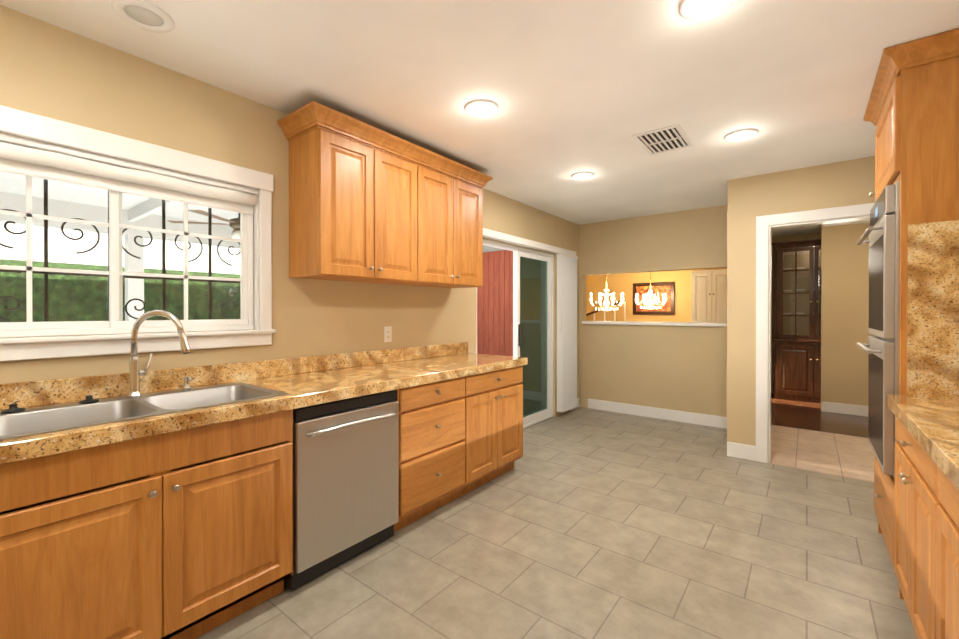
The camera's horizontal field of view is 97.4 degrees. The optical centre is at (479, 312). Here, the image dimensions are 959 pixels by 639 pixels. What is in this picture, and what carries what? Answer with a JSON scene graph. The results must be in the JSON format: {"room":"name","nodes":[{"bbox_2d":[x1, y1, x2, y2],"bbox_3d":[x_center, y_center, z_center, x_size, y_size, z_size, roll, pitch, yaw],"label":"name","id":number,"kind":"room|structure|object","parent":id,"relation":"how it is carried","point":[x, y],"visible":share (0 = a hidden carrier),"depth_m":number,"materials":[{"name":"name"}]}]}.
{"room":"kitchen","nodes":[
{"label":"kitchen","id":0,"kind":"room"},
{"bbox_2d":[0,5,578,416],"bbox_3d":[-0.834,0.049,3.072,0.140,2.500,7.240,0,0,38],"label":"wall","id":1,"kind":"structure","parent":0,"point":[52,71],"depth_m":2.29,"materials":[{"name":"paint"}]},
{"bbox_2d":[0,179,239,321],"bbox_3d":[-1.781,-0.302,2.031,0.012,0.900,1.335,0,0,38],"label":"bars","id":2,"kind":"object","parent":1,"relation":"attached to","point":[126,251],"depth_m":2.09,"materials":[{"name":"black metal"}]},
{"bbox_2d":[0,105,275,361],"bbox_3d":[-1.665,-0.307,1.940,0.145,0.988,1.395,0,0,38],"label":"window","id":3,"kind":"structure","parent":1,"relation":"in","point":[25,125],"depth_m":1.97,"materials":[{"name":"white"}]},
{"bbox_2d":[0,135,256,214],"bbox_3d":[-1.642,-0.622,1.922,0.066,0.130,1.203,0,0,38],"label":"window shade","id":4,"kind":"object","parent":3,"relation":"attached to","point":[29,158],"visible":1,"depth_m":1.91,"materials":[{"name":"white fabric"}]},
{"bbox_2d":[0,342,467,409],"bbox_3d":[-1.511,0.323,2.066,0.021,0.100,4.572,0,0,38],"label":"backsplash","id":5,"kind":"structure","parent":1,"relation":"attached to","point":[49,392],"depth_m":2.13,"materials":[{"name":"beige stone"}]},
{"bbox_2d":[285,105,420,284],"bbox_3d":[-0.789,-0.674,2.733,0.338,0.920,0.745,0,0,38],"label":"upper cabinet","id":6,"kind":"object","parent":1,"relation":"attached to","point":[368,203],"depth_m":2.52,"materials":[{"name":"brown wood"}]},
{"bbox_2d":[384,326,391,341],"bbox_3d":[-0.682,0.159,3.145,0.008,0.116,0.072,0,0,38],"label":"electrical outlet plate","id":7,"kind":"object","parent":1,"relation":"attached to","point":[388,334],"visible":1,"depth_m":3.14,"materials":[{"name":"white plastic"}]},
{"bbox_2d":[410,149,484,287],"bbox_3d":[-0.331,-0.677,3.322,0.338,0.920,0.745,0,0,38],"label":"upper cabinet","id":8,"kind":"object","parent":1,"relation":"attached to","point":[451,193],"depth_m":3.19,"materials":[{"name":"brown wood"}]},
{"bbox_2d":[476,239,553,428],"bbox_3d":[0.420,0.284,4.644,0.130,2.017,1.576,0,0,38],"label":"door frame","id":9,"kind":"structure","parent":1,"relation":"attached to","point":[533,285],"depth_m":4.91,"materials":[{"name":"white plastic"}]},
{"bbox_2d":[483,228,577,411],"bbox_3d":[0.607,0.211,4.708,0.103,2.025,2.150,0,0,38],"label":"blind stack","id":10,"kind":"object","parent":1,"relation":"attached to","point":[566,329],"visible":1,"depth_m":5.23,"materials":[{"name":"white"}]},
{"bbox_2d":[0,0,958,236],"bbox_3d":[1.483,-1.250,3.008,3.830,0.100,9.990,0,0,38],"label":"ceiling","id":11,"kind":"structure","parent":0,"point":[569,87],"depth_m":2.11,"materials":[{"name":"paint"}]},
{"bbox_2d":[111,0,174,32],"bbox_3d":[-1.346,-1.190,1.692,0.200,0.010,0.200,0,0,38],"label":"recessed light","id":12,"kind":"object","parent":11,"relation":"in","point":[143,15],"visible":1,"depth_m":1.69,"materials":[{"name":"white plastic"}]},
{"bbox_2d":[464,99,498,116],"bbox_3d":[0.012,-1.193,2.460,0.200,0.010,0.200,0,0,38],"label":"recessed light","id":13,"kind":"object","parent":11,"relation":"in","point":[481,107],"visible":0.98,"depth_m":2.45,"materials":[{"name":"white"}]},
{"bbox_2d":[571,172,593,179],"bbox_3d":[0.899,-1.197,3.683,0.200,0.010,0.200,0,0,38],"label":"recessed light","id":14,"kind":"object","parent":11,"relation":"in","point":[581,175],"visible":1,"depth_m":3.68,"materials":[{"name":"white"}]},
{"bbox_2d":[631,124,693,155],"bbox_3d":[1.278,-1.194,2.933,0.300,0.010,0.440,0,0,38],"label":"ceiling vent","id":15,"kind":"object","parent":11,"relation":"in","point":[664,140],"visible":0.98,"depth_m":2.91,"materials":[{"name":"white metal"}]},
{"bbox_2d":[679,0,734,19],"bbox_3d":[0.873,-1.189,1.613,0.200,0.010,0.200,0,0,38],"label":"recessed light","id":16,"kind":"object","parent":11,"relation":"in","point":[696,9],"visible":1,"depth_m":1.65,"materials":[{"name":"white"}]},
{"bbox_2d":[724,128,758,141],"bbox_3d":[1.761,-1.194,2.836,0.200,0.010,0.200,0,0,38],"label":"recessed light","id":17,"kind":"object","parent":11,"relation":"in","point":[741,135],"visible":1,"depth_m":2.83,"materials":[{"name":"white"}]},
{"bbox_2d":[195,394,916,638],"bbox_3d":[1.483,1.330,3.018,3.590,0.060,9.750,0,0,38],"label":"floor","id":18,"kind":"structure","parent":0,"point":[582,523],"depth_m":2.29,"materials":[{"name":"tile"}]},
{"bbox_2d":[284,390,397,590],"bbox_3d":[-0.864,0.871,2.338,0.658,0.862,0.614,0,0,38],"label":"dishwasher","id":19,"kind":"object","parent":18,"relation":"on","point":[345,480],"visible":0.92,"depth_m":2.12,"materials":[{"name":"silver metal"}]},
{"bbox_2d":[344,378,467,531],"bbox_3d":[-0.522,0.865,2.846,0.627,0.870,0.598,0,0,38],"label":"base cabinet","id":20,"kind":"object","parent":18,"relation":"on","point":[433,418],"depth_m":2.63,"materials":[{"name":"brown wood"}]},
{"bbox_2d":[232,354,527,409],"bbox_3d":[-0.476,0.399,2.884,0.652,0.058,2.010,0,0,38],"label":"countertop","id":21,"kind":"structure","parent":20,"relation":"on","point":[321,386],"depth_m":2.47,"materials":[{"name":"beige stone"}]},
{"bbox_2d":[0,382,288,440],"bbox_3d":[-1.359,0.469,1.721,0.510,0.198,0.930,0,0,38],"label":"sink","id":22,"kind":"object","parent":21,"relation":"in","point":[43,420],"visible":0.33,"depth_m":1.74,"materials":[{"name":"silver metal"}]},
{"bbox_2d":[1,403,24,412],"bbox_3d":[-1.748,0.355,1.580,0.063,0.029,0.063,0,0,26],"label":"stopper","id":23,"kind":"object","parent":22,"relation":"on","point":[13,408],"depth_m":1.57,"materials":[{"name":"black plastic"}]},
{"bbox_2d":[79,395,98,403],"bbox_3d":[-1.611,0.354,1.739,0.063,0.029,0.063,0,0,26],"label":"stopper","id":24,"kind":"object","parent":22,"relation":"on","point":[89,398],"depth_m":1.73,"materials":[{"name":"black plastic"}]},
{"bbox_2d":[126,310,190,396],"bbox_3d":[-1.417,0.177,1.863,0.227,0.382,0.187,0,0,38],"label":"faucet","id":25,"kind":"object","parent":22,"relation":"on","point":[135,372],"visible":1,"depth_m":1.85,"materials":[{"name":"silver metal"}]},
{"bbox_2d":[182,376,191,389],"bbox_3d":[-1.389,0.335,2.010,0.075,0.066,0.035,0,0,38],"label":"soap dispenser","id":26,"kind":"object","parent":22,"relation":"on","point":[187,386],"visible":1,"depth_m":2.01,"materials":[{"name":"silver metal"}]},
{"bbox_2d":[468,366,522,491],"bbox_3d":[-0.111,0.863,3.375,0.627,0.870,0.740,0,0,38],"label":"base cabinet","id":27,"kind":"object","parent":18,"relation":"on","point":[495,400],"depth_m":3.16,"materials":[{"name":"brown wood"}]},
{"bbox_2d":[772,239,820,402],"bbox_3d":[4.921,0.117,6.206,1.012,2.340,0.467,0,0,38],"label":"china cabinet","id":28,"kind":"object","parent":18,"relation":"on","point":[797,339],"visible":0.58,"depth_m":6.20,"materials":[{"name":"brown wood"}]},
{"bbox_2d":[856,28,958,599],"bbox_3d":[2.340,0.055,2.061,0.702,2.497,0.872,0,0,38],"label":"tall cabinet","id":29,"kind":"object","parent":18,"relation":"on","point":[912,112],"visible":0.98,"depth_m":1.93,"materials":[{"name":"brown wood"}]},
{"bbox_2d":[856,181,899,478],"bbox_3d":[2.282,0.083,2.107,0.556,1.388,0.670,0,0,38],"label":"oven","id":30,"kind":"object","parent":29,"relation":"in","point":[883,349],"depth_m":2.00,"materials":[{"name":"silver metal"}]},
{"bbox_2d":[894,420,926,638],"bbox_3d":[1.902,0.871,1.432,0.617,0.870,0.794,0,0,38],"label":"base cabinet","id":31,"kind":"object","parent":18,"relation":"on","point":[910,502],"depth_m":1.61,"materials":[{"name":"brown wood"}]},
{"bbox_2d":[887,394,958,491],"bbox_3d":[0.824,0.410,0.063,0.642,0.058,4.276,0,0,38],"label":"countertop","id":32,"kind":"structure","parent":31,"relation":"on","point":[931,421],"depth_m":1.43,"materials":[{"name":"beige stone"}]},
{"bbox_2d":[927,460,958,638],"bbox_3d":[1.379,0.873,0.759,0.617,0.870,0.910,0,0,38],"label":"base cabinet","id":33,"kind":"object","parent":18,"relation":"on","point":[942,500],"depth_m":1.25,"materials":[{"name":"brown wood"}]},
{"bbox_2d":[485,205,726,416],"bbox_3d":[1.525,0.039,5.747,3.500,2.500,0.120,0,0,38],"label":"wall","id":34,"kind":"structure","parent":0,"point":[680,368],"depth_m":5.18,"materials":[{"name":"paint"}]},
{"bbox_2d":[582,321,726,326],"bbox_3d":[2.176,0.131,5.241,1.848,0.040,0.200,0,0,38],"label":"trim","id":35,"kind":"structure","parent":34,"relation":"on","point":[660,323],"depth_m":5.11,"materials":[{"name":"white wood"}]},
{"bbox_2d":[588,399,726,428],"bbox_3d":[2.167,1.226,5.167,1.770,0.130,0.013,0,0,38],"label":"baseboard","id":36,"kind":"structure","parent":34,"relation":"attached to","point":[659,413],"depth_m":5.13,"materials":[{"name":"white wood"}]},
{"bbox_2d":[586,268,726,321],"bbox_3d":[3.722,0.028,8.574,3.500,2.500,0.120,0,0,38],"label":"wall","id":37,"kind":"structure","parent":0,"point":[618,284],"depth_m":8.90,"materials":[{"name":"paint"}]},
{"bbox_2d":[727,178,742,443],"bbox_3d":[3.755,0.040,5.642,0.150,2.500,4.710,0,0,38],"label":"wall","id":38,"kind":"structure","parent":0,"point":[735,186],"depth_m":3.79,"materials":[{"name":"paint"}]},
{"bbox_2d":[771,233,818,393],"bbox_3d":[5.356,0.037,6.252,1.690,2.500,0.120,0,0,38],"label":"wall","id":39,"kind":"structure","parent":0,"point":[810,236],"depth_m":6.70,"materials":[{"name":"paint"}]},
{"bbox_2d":[743,156,874,445],"bbox_3d":[2.989,0.048,3.330,1.480,2.500,0.120,0,0,38],"label":"wall","id":40,"kind":"structure","parent":0,"point":[823,186],"depth_m":3.60,"materials":[{"name":"paint"}]},
{"bbox_2d":[756,203,874,462],"bbox_3d":[2.842,0.228,3.434,0.980,2.140,0.138,0,0,38],"label":"door frame","id":41,"kind":"structure","parent":40,"relation":"attached to","point":[764,228],"depth_m":3.64,"materials":[{"name":"white wood"}]},
{"bbox_2d":[819,223,874,405],"bbox_3d":[4.897,0.041,5.279,0.960,2.500,0.120,0,0,38],"label":"wall","id":42,"kind":"structure","parent":0,"point":[844,303],"depth_m":5.38,"materials":[{"name":"paint"}]},
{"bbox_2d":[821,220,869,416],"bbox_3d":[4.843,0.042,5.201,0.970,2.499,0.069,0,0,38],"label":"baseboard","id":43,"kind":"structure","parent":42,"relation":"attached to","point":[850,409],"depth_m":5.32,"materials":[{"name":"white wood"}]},
{"bbox_3d":[2.624,1.314,7.165,3.500,0.060,3.460,0,0,38],"label":"floor","id":44,"kind":"structure","parent":0,"visible":0},
{"bbox_2d":[586,299,625,320],"bbox_3d":[2.376,0.491,8.717,1.417,1.574,0.050,0,0,-12],"label":"stair rail","id":45,"kind":"object","parent":44,"relation":"on","point":[597,310],"visible":0.19,"depth_m":8.80,"materials":[{"name":"white wood"}]},
{"bbox_2d":[691,269,726,322],"bbox_3d":[4.307,0.252,7.746,0.680,2.060,0.467,0,0,38],"label":"tall cabinet","id":46,"kind":"object","parent":44,"relation":"on","point":[708,296],"visible":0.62,"depth_m":7.61,"materials":[{"name":"white wood"}]},
{"bbox_3d":[2.623,0.034,7.161,3.499,2.500,3.460,0,0,38],"label":"wall","id":47,"kind":"structure","parent":0,"visible":0},
{"bbox_2d":[633,282,674,314],"bbox_3d":[3.548,-0.292,8.609,0.820,0.660,0.034,0,0,38],"label":"picture frame","id":48,"kind":"object","parent":47,"relation":"attached to","point":[661,289],"visible":0.96,"depth_m":8.57,"materials":[{"name":"brown wood"}]},
{"bbox_3d":[2.661,-1.266,7.203,3.740,0.100,3.580,0,0,38],"label":"ceiling","id":49,"kind":"structure","parent":0,"visible":0},
{"bbox_2d":[589,274,623,310],"bbox_3d":[2.200,-0.625,7.297,0.624,1.180,0.621,0,0,38],"label":"chandelier","id":50,"kind":"object","parent":49,"relation":"hanging from","point":[606,304],"visible":0.98,"depth_m":7.26,"materials":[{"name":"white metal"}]},
{"bbox_2d":[635,272,665,308],"bbox_3d":[3.267,-0.643,8.051,0.596,1.152,0.593,0,0,38],"label":"chandelier","id":51,"kind":"object","parent":49,"relation":"hanging from","point":[650,303],"visible":0.92,"depth_m":8.03,"materials":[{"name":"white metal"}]},
{"label":"outside","id":52,"kind":"structure","parent":0,"visible":0},
{"bbox_2d":[0,222,239,273],"bbox_3d":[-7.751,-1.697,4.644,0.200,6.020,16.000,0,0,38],"label":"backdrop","id":53,"kind":"structure","parent":52,"point":[151,249],"depth_m":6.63,"materials":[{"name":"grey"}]},
{"bbox_2d":[523,416,553,429],"bbox_3d":[-5.767,1.346,4.063,8.860,0.060,11.500,0,0,38],"label":"ground","id":54,"kind":"structure","parent":52,"point":[538,423],"depth_m":5.19,"materials":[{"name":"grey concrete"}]},
{"bbox_2d":[0,171,239,320],"bbox_3d":[-3.329,0.050,2.795,3.460,2.540,10.500,0,0,38],"label":"roof","id":55,"kind":"structure","parent":54,"relation":"on","point":[149,220],"depth_m":4.39,"materials":[{"name":"grey"}]},
{"bbox_2d":[167,210,239,238],"bbox_3d":[-2.315,-0.912,4.134,1.180,0.420,1.141,0,0,38],"label":"fan","id":56,"kind":"object","parent":55,"relation":"hanging from","point":[237,230],"depth_m":4.03,"materials":[{"name":"white"}]},
{"bbox_2d":[0,259,239,321],"bbox_3d":[-6.063,0.366,3.972,0.900,1.900,11.000,0,0,38],"label":"hedge","id":57,"kind":"object","parent":54,"relation":"on","point":[63,287],"depth_m":5.06,"materials":[{"name":"green plant"}]},
{"bbox_2d":[477,250,512,355],"bbox_3d":[-0.083,0.170,6.862,1.594,2.270,0.025,0,0,38],"label":"fence","id":58,"kind":"object","parent":54,"relation":"on","point":[495,314],"visible":0.29,"depth_m":6.58,"materials":[{"name":"red wood"}]}
]}

